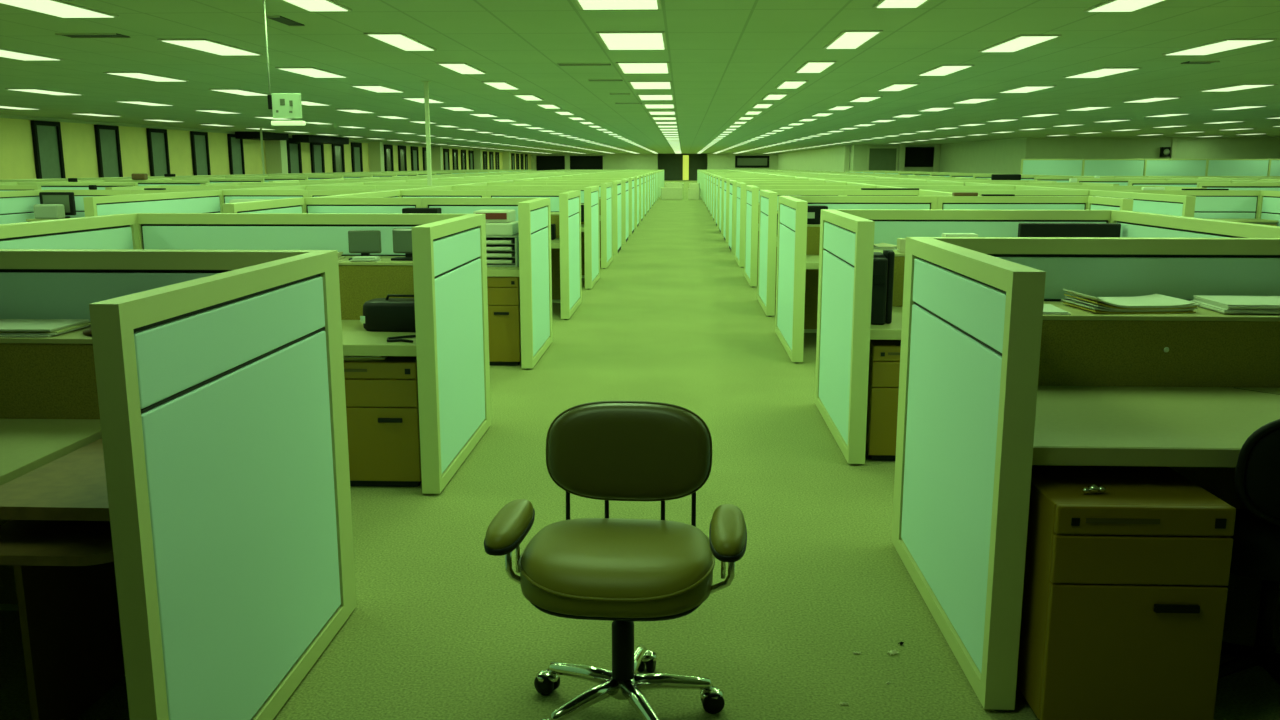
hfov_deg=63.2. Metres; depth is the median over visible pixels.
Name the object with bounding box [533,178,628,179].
panel
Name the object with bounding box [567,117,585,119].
recessed light
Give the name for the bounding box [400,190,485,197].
panel
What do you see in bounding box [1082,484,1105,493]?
foil
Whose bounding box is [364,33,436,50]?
recessed light
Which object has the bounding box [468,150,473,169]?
window
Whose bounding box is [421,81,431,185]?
pole
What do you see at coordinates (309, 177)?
panel
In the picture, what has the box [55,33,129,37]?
ceiling vent
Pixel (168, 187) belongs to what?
panel
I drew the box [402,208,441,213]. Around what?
box
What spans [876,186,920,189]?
panel
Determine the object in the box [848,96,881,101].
recessed light
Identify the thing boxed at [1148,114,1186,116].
diffuser
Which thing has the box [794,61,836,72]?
recessed light
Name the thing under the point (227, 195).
panel
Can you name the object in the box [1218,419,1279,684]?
chair
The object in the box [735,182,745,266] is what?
panel
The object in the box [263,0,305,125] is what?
hanging sign
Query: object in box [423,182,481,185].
panel
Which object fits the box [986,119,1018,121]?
recessed light
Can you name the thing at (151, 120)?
diffuser
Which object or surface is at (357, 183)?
panel
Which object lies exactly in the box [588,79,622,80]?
ceiling vent
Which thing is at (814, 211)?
box
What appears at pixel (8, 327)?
magazine stack
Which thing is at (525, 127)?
recessed light
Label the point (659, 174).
panel
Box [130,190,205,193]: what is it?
panel
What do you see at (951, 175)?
panel
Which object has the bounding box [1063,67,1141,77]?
recessed light
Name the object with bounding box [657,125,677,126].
recessed light
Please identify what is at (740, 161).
window
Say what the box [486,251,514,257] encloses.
tray
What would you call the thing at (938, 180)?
panel
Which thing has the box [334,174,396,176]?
panel
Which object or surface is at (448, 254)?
panel
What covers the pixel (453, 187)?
panel
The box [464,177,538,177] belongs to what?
panel
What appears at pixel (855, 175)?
panel
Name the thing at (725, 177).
panel
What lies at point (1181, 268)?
panel
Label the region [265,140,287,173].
column
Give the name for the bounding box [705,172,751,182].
panel
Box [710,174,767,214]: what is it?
panel
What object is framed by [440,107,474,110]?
recessed light
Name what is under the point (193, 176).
panel
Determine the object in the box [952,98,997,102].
recessed light
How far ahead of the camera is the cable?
4.67 m
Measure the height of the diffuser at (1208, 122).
0.015 m
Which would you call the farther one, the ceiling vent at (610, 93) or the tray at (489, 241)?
the ceiling vent at (610, 93)
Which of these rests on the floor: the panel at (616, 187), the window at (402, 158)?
the panel at (616, 187)
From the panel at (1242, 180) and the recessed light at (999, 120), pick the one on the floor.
the panel at (1242, 180)
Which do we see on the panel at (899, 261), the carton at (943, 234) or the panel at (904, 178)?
the carton at (943, 234)
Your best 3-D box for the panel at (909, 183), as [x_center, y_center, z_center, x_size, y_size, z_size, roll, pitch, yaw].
[4.513,-2.116,15.923,0.883,1.190,0.080,0,11,2]
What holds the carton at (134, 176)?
on the panel at (140, 182)
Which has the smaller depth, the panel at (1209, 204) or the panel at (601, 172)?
the panel at (1209, 204)
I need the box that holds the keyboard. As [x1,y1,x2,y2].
[1182,189,1228,189]
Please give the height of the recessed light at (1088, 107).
0.016 m
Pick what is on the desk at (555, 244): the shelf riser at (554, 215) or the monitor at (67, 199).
the shelf riser at (554, 215)
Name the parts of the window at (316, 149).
pane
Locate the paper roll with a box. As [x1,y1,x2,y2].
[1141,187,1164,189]
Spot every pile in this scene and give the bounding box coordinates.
[343,356,387,360]
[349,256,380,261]
[1061,289,1199,313]
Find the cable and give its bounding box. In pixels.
[387,335,415,342]
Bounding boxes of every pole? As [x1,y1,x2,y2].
[260,128,264,174]
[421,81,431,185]
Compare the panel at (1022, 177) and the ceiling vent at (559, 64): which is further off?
the panel at (1022, 177)
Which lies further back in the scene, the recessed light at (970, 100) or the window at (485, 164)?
the window at (485, 164)
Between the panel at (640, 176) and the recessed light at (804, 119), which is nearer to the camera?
the recessed light at (804, 119)
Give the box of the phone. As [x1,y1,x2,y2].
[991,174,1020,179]
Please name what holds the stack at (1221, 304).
on the shelf riser at (1205, 347)
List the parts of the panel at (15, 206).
frame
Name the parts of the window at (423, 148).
pane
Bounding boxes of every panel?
[0,180,67,181]
[0,182,16,184]
[0,185,40,190]
[0,190,45,223]
[0,214,139,248]
[0,249,356,615]
[12,178,78,179]
[17,182,137,189]
[38,180,104,181]
[46,190,130,217]
[79,178,154,179]
[83,190,222,216]
[89,252,348,719]
[105,180,209,185]
[105,185,160,189]
[116,178,171,179]
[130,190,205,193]
[132,213,490,426]
[148,177,193,177]
[150,176,192,176]
[161,185,229,189]
[172,178,264,182]
[193,176,232,176]
[194,177,224,177]
[197,175,234,175]
[200,182,240,184]
[222,190,307,203]
[222,198,304,212]
[225,177,307,181]
[225,186,305,189]
[230,185,302,188]
[233,176,267,176]
[235,175,271,175]
[240,182,298,184]
[268,176,342,179]
[269,180,298,181]
[270,174,310,174]
[272,175,303,175]
[299,180,392,181]
[299,182,355,184]
[301,173,349,173]
[302,197,421,213]
[303,185,376,189]
[304,175,372,177]
[307,190,389,196]
[318,182,362,184]
[320,178,343,179]
[320,190,399,196]
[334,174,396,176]
[344,178,426,179]
[349,172,389,172]
[360,173,417,175]
[363,182,422,184]
[374,180,405,181]
[375,185,435,189]
[379,177,449,177]
[382,170,917,201]
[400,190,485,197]
[401,172,451,174]
[401,186,451,189]
[406,180,504,181]
[408,176,467,176]
[411,214,488,493]
[422,198,552,340]
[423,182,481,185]
[432,175,486,175]
[438,178,527,179]
[447,182,486,185]
[452,174,505,174]
[452,186,521,189]
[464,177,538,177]
[469,173,523,173]
[485,176,550,176]
[486,190,581,302]
[487,182,546,185]
[496,172,542,172]
[502,175,561,175]
[513,180,621,208]
[516,174,573,174]
[518,198,551,368]
[522,186,599,277]
[529,173,584,173]
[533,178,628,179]
[547,182,612,259]
[549,172,596,172]
[549,177,634,230]
[559,190,580,319]
[562,176,633,176]
[572,175,637,175]
[581,174,641,174]
[584,186,598,288]
[589,173,645,173]
[600,183,611,268]
[601,172,650,172]
[612,180,621,253]
[621,178,628,242]
[629,177,633,234]
[634,176,638,227]
[638,175,642,221]
[642,174,645,216]
[646,173,648,212]
[649,173,650,209]
[651,172,652,206]
[653,172,654,203]
[704,172,705,203]
[705,172,707,206]
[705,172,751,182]
[707,173,708,208]
[708,173,761,210]
[709,173,711,212]
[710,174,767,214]
[711,174,714,216]
[713,175,717,221]
[716,176,720,226]
[718,175,775,175]
[719,177,724,233]
[719,177,794,197]
[721,176,783,176]
[723,178,730,241]
[723,178,807,218]
[728,180,737,252]
[728,180,824,245]
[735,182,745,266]
[735,182,793,248]
[744,185,813,275]
[745,185,758,286]
[756,172,800,172]
[757,190,842,298]
[758,190,777,315]
[766,173,818,173]
[775,174,828,174]
[775,196,936,332]
[776,196,807,362]
[785,175,841,175]
[794,182,846,184]
[795,176,856,176]
[804,177,875,177]
[806,172,849,172]
[814,178,897,179]
[814,185,878,189]
[815,209,1117,403]
[816,210,874,463]
[822,173,874,173]
[834,180,926,181]
[839,174,889,174]
[843,190,918,195]
[847,182,872,184]
[853,182,907,184]
[855,175,907,175]
[872,176,928,176]
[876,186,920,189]
[879,185,948,189]
[888,177,954,177]
[892,237,1279,547]
[896,238,1045,709]
[898,172,945,174]
[904,178,987,179]
[908,182,963,184]
[913,173,929,175]
[919,190,978,195]
[927,180,953,181]
[930,173,985,176]
[931,190,1007,195]
[937,196,1087,209]
[938,180,1027,181]
[948,185,1014,189]
[950,174,991,177]
[964,182,1019,185]
[970,182,1024,185]
[973,175,1038,177]
[1007,190,1088,195]
[1015,186,1084,189]
[1020,159,1081,175]
[1021,176,1072,179]
[1025,182,1082,185]
[1028,180,1056,181]
[1034,177,1113,181]
[1036,186,1087,189]
[1077,178,1165,185]
[1081,159,1143,175]
[1082,183,1118,185]
[1087,196,1132,210]
[1088,186,1154,189]
[1089,190,1195,217]
[1100,176,1148,176]
[1102,190,1177,194]
[1110,211,1279,237]
[1128,180,1230,186]
[1134,177,1197,177]
[1143,159,1206,175]
[1155,186,1206,189]
[1166,178,1205,179]
[1170,178,1259,179]
[1176,176,1219,176]
[1178,190,1259,218]
[1197,183,1279,190]
[1205,159,1268,175]
[1219,177,1277,177]
[1220,176,1249,176]
[1231,180,1279,182]
[1242,180,1279,181]
[1250,176,1279,176]
[1257,190,1279,225]
[1267,159,1279,175]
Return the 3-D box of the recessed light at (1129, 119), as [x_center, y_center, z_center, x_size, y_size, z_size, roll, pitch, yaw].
[11.353,-5.753,25.028,0.420,0.016,1.220,0,11,2]
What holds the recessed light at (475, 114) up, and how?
in the ceiling
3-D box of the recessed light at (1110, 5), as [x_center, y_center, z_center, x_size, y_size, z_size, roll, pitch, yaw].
[3.202,-2.291,6.566,0.340,0.016,1.220,0,11,2]
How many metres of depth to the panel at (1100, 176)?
25.20 m
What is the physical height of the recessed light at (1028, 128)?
0.016 m
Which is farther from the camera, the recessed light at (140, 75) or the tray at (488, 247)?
the recessed light at (140, 75)
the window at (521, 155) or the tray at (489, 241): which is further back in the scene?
the window at (521, 155)
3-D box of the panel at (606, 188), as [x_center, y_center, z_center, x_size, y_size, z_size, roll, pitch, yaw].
[-0.488,-1.982,15.207,0.080,1.190,1.178,0,11,2]
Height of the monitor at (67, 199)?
0.270 m
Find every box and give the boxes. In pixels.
[164,174,175,176]
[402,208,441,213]
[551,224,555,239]
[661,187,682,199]
[666,183,682,186]
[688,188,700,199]
[689,183,699,188]
[807,205,827,223]
[897,238,905,252]
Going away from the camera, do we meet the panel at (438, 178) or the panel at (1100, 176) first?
the panel at (438, 178)
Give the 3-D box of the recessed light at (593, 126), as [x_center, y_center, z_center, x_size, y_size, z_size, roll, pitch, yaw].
[-1.238,-6.430,28.640,0.310,0.016,1.220,0,11,2]
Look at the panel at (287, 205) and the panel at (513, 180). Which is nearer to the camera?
the panel at (287, 205)
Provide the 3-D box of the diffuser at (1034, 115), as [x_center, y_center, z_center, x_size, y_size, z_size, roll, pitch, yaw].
[8.532,-5.219,22.180,0.376,0.015,1.176,0,11,2]
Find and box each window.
[30,120,65,178]
[94,125,122,177]
[146,128,170,175]
[190,131,210,175]
[227,134,244,174]
[286,138,301,173]
[310,143,324,172]
[331,144,344,172]
[351,142,362,171]
[384,144,393,170]
[398,145,406,170]
[411,146,418,170]
[422,147,426,170]
[443,149,449,169]
[452,149,458,169]
[461,150,466,169]
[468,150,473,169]
[483,151,487,169]
[489,152,493,169]
[495,152,499,169]
[511,153,514,169]
[516,154,519,169]
[520,154,523,169]
[525,154,527,169]
[536,156,564,170]
[570,156,602,169]
[735,156,768,167]
[905,147,933,166]
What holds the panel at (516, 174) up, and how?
on the floor
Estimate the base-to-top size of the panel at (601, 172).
1.190 m
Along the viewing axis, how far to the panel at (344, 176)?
28.13 m
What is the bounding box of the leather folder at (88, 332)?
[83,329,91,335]
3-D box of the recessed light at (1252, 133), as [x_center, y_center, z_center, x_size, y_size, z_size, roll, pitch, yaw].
[21.004,-7.765,35.758,0.420,0.016,1.220,0,11,2]
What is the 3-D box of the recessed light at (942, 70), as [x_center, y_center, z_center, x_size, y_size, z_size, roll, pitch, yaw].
[3.414,-3.249,11.672,0.340,0.016,1.220,0,11,2]
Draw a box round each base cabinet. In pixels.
[26,218,66,221]
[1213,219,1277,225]
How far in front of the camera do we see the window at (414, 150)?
55.67 m
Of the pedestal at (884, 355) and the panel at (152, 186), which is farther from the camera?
the panel at (152, 186)
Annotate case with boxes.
[144,188,165,189]
[360,294,415,331]
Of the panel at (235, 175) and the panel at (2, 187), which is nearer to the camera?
the panel at (2, 187)
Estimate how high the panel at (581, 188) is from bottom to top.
1.190 m
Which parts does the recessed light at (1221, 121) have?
light frame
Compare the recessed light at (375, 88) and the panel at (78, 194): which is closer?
the panel at (78, 194)
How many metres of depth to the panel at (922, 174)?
35.03 m
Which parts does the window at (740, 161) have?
pane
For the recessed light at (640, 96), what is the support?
in the ceiling
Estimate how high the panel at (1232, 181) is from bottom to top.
1.190 m
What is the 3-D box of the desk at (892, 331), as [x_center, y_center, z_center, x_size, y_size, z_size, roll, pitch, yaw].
[1.921,0.077,5.640,1.580,0.670,1.205,0,11,2]
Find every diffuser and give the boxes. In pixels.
[79,114,119,116]
[123,102,172,105]
[151,120,179,121]
[257,117,290,119]
[340,110,371,112]
[470,114,496,116]
[485,83,516,88]
[515,95,540,99]
[539,105,559,108]
[556,112,573,114]
[649,112,674,114]
[656,122,675,123]
[745,112,760,114]
[754,104,772,107]
[777,82,804,88]
[797,63,832,72]
[873,120,893,121]
[895,115,917,116]
[922,108,950,110]
[957,99,993,102]
[989,120,1012,121]
[1024,114,1056,116]
[1100,120,1126,121]
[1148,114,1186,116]
[1153,126,1180,127]
[1204,122,1232,123]
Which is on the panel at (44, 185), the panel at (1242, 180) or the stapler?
the stapler
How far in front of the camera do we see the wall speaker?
39.99 m
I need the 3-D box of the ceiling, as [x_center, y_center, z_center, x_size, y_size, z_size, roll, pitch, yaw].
[6.752,-9.912,46.841,38.800,0.120,104.200,0,11,2]
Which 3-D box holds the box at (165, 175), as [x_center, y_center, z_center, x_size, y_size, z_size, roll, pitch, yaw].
[-10.580,-4.156,23.405,0.220,0.060,0.100,0,11,2]
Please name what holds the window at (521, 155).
in the wall at (17, 161)
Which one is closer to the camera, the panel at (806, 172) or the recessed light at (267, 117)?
the recessed light at (267, 117)
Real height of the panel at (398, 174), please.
1.190 m
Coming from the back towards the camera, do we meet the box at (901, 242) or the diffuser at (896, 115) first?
the diffuser at (896, 115)
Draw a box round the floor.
[0,181,1279,719]
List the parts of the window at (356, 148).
pane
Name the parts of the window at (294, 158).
pane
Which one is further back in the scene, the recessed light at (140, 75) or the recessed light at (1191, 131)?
the recessed light at (1191, 131)
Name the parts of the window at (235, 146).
pane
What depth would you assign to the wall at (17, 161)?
27.52 m
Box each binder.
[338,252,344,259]
[952,192,977,195]
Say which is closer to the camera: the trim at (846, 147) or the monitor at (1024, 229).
the monitor at (1024, 229)
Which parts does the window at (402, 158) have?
pane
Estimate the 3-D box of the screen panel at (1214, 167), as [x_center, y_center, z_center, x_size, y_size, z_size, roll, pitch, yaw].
[16.837,-4.870,29.447,1.700,1.620,0.060,0,11,2]
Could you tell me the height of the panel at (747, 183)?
1.190 m
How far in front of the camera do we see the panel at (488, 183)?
15.74 m
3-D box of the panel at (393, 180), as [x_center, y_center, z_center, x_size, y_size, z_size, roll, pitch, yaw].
[-4.199,-2.353,17.191,0.080,1.190,2.386,0,11,2]
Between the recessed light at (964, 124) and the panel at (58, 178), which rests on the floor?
the panel at (58, 178)
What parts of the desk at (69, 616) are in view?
modesty panel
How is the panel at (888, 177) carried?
on the floor
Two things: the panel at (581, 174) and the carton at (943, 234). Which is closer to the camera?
the carton at (943, 234)
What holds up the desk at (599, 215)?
on the floor
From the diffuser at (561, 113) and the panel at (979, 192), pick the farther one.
the diffuser at (561, 113)
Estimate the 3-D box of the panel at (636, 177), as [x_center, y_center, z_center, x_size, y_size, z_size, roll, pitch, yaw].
[-0.086,-3.801,24.910,0.080,1.190,1.178,0,11,2]
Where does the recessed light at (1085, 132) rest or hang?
in the ceiling
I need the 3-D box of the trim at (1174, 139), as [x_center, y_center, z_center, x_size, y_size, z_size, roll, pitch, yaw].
[20.589,-7.350,40.282,0.160,2.500,0.100,0,11,2]
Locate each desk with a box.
[0,418,124,719]
[0,438,113,565]
[341,320,416,355]
[487,266,519,276]
[551,238,560,299]
[581,224,584,283]
[599,215,600,265]
[757,223,758,284]
[775,240,776,303]
[804,255,818,328]
[870,306,902,339]
[1032,386,1279,508]
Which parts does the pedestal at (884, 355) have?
drawer, drawer, rail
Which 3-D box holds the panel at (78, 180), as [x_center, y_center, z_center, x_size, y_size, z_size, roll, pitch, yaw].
[-9.595,-2.394,17.407,0.080,1.190,2.386,0,11,2]
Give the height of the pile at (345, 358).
0.030 m
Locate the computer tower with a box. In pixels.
[871,250,894,324]
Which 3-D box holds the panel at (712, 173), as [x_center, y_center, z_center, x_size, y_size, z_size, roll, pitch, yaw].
[3.036,-5.316,32.990,1.708,1.190,0.080,0,11,2]
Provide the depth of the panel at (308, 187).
13.40 m
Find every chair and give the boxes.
[484,401,746,719]
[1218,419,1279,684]
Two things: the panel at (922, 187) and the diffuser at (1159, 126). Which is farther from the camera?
the diffuser at (1159, 126)
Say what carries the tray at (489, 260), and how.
on the paper tray at (502, 232)
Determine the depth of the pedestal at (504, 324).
7.56 m
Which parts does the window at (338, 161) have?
pane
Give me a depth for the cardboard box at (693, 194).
44.16 m
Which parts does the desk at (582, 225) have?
modesty panel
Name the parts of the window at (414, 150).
pane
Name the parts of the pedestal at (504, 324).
handle, rail, drawer, drawer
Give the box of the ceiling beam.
[522,151,781,153]
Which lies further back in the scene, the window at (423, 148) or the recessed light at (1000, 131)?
the window at (423, 148)
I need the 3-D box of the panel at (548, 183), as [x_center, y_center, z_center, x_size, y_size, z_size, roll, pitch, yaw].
[-0.914,-2.101,15.845,0.983,1.190,0.080,0,11,2]
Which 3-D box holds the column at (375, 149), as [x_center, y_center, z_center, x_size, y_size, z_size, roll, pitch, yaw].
[-12.150,-8.803,48.035,0.550,2.500,0.560,0,11,2]
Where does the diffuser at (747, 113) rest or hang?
attached to the recessed light at (748, 112)
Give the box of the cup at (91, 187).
[88,185,96,189]
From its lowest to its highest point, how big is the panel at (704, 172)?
1.190 m
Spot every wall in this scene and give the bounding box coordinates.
[0,118,530,179]
[531,154,777,169]
[658,154,707,180]
[778,144,933,171]
[939,137,1279,173]
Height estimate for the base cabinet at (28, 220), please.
0.900 m
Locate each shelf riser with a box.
[0,326,99,418]
[338,256,413,319]
[551,212,559,237]
[599,198,600,214]
[806,224,819,254]
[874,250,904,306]
[1038,301,1279,387]
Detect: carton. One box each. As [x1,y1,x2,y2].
[131,174,147,179]
[942,233,977,236]
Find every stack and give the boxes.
[0,319,90,336]
[1191,295,1279,314]
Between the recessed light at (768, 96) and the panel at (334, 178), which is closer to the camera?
the recessed light at (768, 96)
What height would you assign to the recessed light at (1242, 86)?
0.016 m
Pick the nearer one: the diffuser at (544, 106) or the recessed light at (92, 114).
the diffuser at (544, 106)
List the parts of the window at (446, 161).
pane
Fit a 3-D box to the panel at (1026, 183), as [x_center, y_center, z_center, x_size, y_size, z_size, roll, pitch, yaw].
[6.267,-2.103,15.852,0.873,1.190,0.080,0,11,2]
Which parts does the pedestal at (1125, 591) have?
drawer, drawer, rail, handle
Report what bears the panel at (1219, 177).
on the floor
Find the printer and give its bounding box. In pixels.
[33,204,64,218]
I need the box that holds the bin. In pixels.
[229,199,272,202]
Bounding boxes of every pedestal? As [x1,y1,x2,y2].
[344,356,421,486]
[487,277,520,365]
[865,340,900,460]
[1016,465,1235,719]
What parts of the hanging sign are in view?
hanging rod, sign plate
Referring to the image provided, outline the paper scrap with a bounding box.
[888,650,898,654]
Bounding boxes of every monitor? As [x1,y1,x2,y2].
[39,192,75,217]
[581,205,583,221]
[1018,223,1120,236]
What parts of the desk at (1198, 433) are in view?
modesty panel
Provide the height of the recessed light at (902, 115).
0.016 m
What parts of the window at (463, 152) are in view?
pane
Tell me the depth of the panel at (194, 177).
22.55 m
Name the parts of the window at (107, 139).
pane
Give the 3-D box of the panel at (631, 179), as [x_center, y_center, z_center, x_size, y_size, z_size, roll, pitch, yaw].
[-0.187,-3.346,22.484,0.080,1.190,1.178,0,11,2]
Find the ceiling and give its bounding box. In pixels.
[0,0,1279,153]
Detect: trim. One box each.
[0,114,528,153]
[235,132,348,143]
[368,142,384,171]
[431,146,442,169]
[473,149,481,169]
[502,152,510,169]
[843,145,849,171]
[898,144,905,170]
[933,144,940,171]
[1170,137,1176,158]
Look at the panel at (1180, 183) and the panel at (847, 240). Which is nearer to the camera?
the panel at (847, 240)
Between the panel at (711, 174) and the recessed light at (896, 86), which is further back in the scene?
the panel at (711, 174)
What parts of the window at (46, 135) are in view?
pane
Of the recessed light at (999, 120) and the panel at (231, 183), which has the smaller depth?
the panel at (231, 183)
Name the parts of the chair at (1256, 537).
leg, leg, seat, backrest, gas post, leg, leg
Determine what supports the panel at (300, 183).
on the floor
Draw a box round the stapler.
[68,178,77,181]
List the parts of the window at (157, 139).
pane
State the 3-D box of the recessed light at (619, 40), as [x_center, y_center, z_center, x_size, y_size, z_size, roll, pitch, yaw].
[-0.053,-2.732,8.919,0.550,0.016,1.220,0,11,2]
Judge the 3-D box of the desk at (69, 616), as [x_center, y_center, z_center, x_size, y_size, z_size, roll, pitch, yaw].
[-2.167,0.557,2.916,1.355,0.730,0.885,0,11,2]
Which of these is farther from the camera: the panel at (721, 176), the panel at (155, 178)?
the panel at (721, 176)
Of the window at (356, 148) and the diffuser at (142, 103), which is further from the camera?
the window at (356, 148)
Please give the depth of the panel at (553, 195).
10.86 m
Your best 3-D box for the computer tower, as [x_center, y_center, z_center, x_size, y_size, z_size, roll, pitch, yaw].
[1.210,-0.386,5.310,0.140,0.360,0.416,2,11,9]
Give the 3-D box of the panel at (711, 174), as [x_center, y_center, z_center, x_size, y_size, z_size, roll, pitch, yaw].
[2.095,-4.751,29.977,0.080,1.190,1.178,0,11,2]
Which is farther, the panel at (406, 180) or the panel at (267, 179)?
the panel at (267, 179)
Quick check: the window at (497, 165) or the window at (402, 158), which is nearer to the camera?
the window at (402, 158)
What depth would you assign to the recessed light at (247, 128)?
30.40 m
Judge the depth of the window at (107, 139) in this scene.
26.02 m
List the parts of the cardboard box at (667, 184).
lid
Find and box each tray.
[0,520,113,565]
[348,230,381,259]
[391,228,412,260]
[473,209,518,266]
[486,238,514,244]
[486,245,514,250]
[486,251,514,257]
[487,258,514,263]
[981,194,1014,195]
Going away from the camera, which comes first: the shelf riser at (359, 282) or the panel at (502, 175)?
the shelf riser at (359, 282)
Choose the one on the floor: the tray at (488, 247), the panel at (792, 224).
the panel at (792, 224)
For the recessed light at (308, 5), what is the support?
in the ceiling
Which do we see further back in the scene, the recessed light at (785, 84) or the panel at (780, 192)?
the recessed light at (785, 84)
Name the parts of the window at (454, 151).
pane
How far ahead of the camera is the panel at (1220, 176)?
24.44 m
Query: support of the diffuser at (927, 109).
attached to the recessed light at (932, 108)
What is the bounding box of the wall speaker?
[1160,147,1170,156]
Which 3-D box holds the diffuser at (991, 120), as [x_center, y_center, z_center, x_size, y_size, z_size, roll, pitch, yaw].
[8.641,-5.710,24.802,0.376,0.015,1.176,0,11,2]
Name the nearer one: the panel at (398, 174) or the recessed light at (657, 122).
the recessed light at (657, 122)
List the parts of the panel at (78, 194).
frame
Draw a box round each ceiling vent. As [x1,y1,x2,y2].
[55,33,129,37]
[263,15,304,26]
[558,63,610,65]
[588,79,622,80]
[610,93,629,94]
[1180,61,1219,63]
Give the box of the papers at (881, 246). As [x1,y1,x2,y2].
[874,243,898,249]
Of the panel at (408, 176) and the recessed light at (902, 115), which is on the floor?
the panel at (408, 176)
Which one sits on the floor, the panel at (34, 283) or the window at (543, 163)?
the panel at (34, 283)
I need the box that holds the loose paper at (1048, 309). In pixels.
[1043,304,1070,314]
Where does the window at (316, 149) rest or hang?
in the wall at (17, 161)
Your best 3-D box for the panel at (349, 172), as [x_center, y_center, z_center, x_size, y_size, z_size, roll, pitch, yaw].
[-9.690,-6.267,38.063,1.898,1.190,0.080,0,11,2]
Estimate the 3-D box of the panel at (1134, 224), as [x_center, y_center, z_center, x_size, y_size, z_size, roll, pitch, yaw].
[2.733,-0.070,5.011,0.080,1.190,2.326,0,11,2]
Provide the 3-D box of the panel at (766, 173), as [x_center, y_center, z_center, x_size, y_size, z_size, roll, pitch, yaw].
[4.774,-5.303,32.920,1.768,1.190,0.080,0,11,2]
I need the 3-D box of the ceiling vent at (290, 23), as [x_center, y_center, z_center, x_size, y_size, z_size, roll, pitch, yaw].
[-2.626,-2.503,7.684,0.120,0.012,0.512,0,11,2]
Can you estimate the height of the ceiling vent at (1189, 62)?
0.012 m
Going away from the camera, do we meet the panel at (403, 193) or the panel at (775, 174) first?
the panel at (403, 193)
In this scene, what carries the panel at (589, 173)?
on the floor
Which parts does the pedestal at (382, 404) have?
rail, drawer, drawer, handle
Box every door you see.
[682,154,689,179]
[867,147,897,170]
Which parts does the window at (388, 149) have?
pane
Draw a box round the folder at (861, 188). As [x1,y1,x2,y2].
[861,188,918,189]
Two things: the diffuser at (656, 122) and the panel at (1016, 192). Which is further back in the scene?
the diffuser at (656, 122)
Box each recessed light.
[0,0,118,17]
[0,48,63,59]
[0,105,38,109]
[5,88,83,94]
[71,113,119,116]
[103,72,188,81]
[115,101,174,105]
[142,119,184,121]
[157,39,262,54]
[195,110,239,113]
[199,124,231,125]
[209,89,268,95]
[247,128,275,129]
[254,116,290,119]
[275,67,348,77]
[281,0,351,10]
[283,131,309,132]
[301,101,329,105]
[306,122,331,123]
[335,109,374,112]
[338,126,365,127]
[350,85,404,92]
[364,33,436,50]
[377,116,409,118]
[403,97,444,102]
[409,121,434,123]
[435,125,457,126]
[436,63,486,73]
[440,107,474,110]
[470,113,498,116]
[482,81,519,88]
[491,119,516,121]
[509,123,531,125]
[513,94,543,99]
[525,127,544,128]
[536,104,560,108]
[553,111,574,114]
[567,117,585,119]
[574,0,660,9]
[587,125,600,127]
[596,31,666,49]
[616,62,669,73]
[628,81,671,88]
[637,94,673,99]
[643,104,674,107]
[648,111,675,114]
[652,117,676,119]
[655,121,676,123]
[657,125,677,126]
[659,128,677,129]
[661,131,678,132]
[733,121,747,123]
[738,117,753,119]
[744,111,762,114]
[752,103,773,107]
[762,94,788,99]
[775,80,807,88]
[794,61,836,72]
[798,118,817,120]
[811,113,833,115]
[823,30,882,48]
[827,106,854,109]
[840,127,859,128]
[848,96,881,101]
[853,124,875,125]
[870,119,896,121]
[872,0,929,7]
[877,83,919,90]
[892,114,922,116]
[915,130,936,131]
[917,65,973,75]
[918,107,954,110]
[936,127,958,128]
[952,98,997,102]
[958,124,982,125]
[978,34,1061,51]
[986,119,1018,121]
[991,131,1014,132]
[998,86,1055,92]
[1019,128,1046,129]
[1021,113,1059,116]
[1053,124,1084,126]
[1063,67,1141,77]
[1065,106,1111,110]
[1076,132,1101,133]
[1083,0,1165,11]
[1095,119,1130,121]
[1110,129,1140,130]
[1123,97,1180,102]
[1144,113,1190,116]
[1153,125,1187,127]
[1162,38,1277,54]
[1176,131,1204,132]
[1199,84,1276,91]
[1204,121,1243,123]
[1210,106,1265,109]
[1222,128,1254,129]
[1235,133,1266,134]
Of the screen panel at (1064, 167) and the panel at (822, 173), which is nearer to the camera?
the screen panel at (1064, 167)
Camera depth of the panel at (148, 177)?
23.37 m
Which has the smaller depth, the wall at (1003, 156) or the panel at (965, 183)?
the panel at (965, 183)
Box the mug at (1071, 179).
[1069,178,1076,181]
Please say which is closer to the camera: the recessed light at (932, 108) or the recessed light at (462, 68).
the recessed light at (462, 68)
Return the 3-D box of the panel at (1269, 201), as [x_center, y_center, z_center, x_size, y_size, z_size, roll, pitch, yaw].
[6.478,-1.073,10.364,0.080,1.190,1.178,0,11,2]
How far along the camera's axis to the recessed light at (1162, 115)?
22.11 m
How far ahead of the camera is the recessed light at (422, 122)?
25.75 m
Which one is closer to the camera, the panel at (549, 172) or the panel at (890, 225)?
the panel at (890, 225)
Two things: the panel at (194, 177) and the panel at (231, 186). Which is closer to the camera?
the panel at (231, 186)
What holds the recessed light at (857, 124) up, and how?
in the ceiling
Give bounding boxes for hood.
[536,670,558,682]
[642,650,656,664]
[700,687,723,698]
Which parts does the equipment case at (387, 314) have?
handle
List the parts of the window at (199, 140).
pane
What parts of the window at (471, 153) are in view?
pane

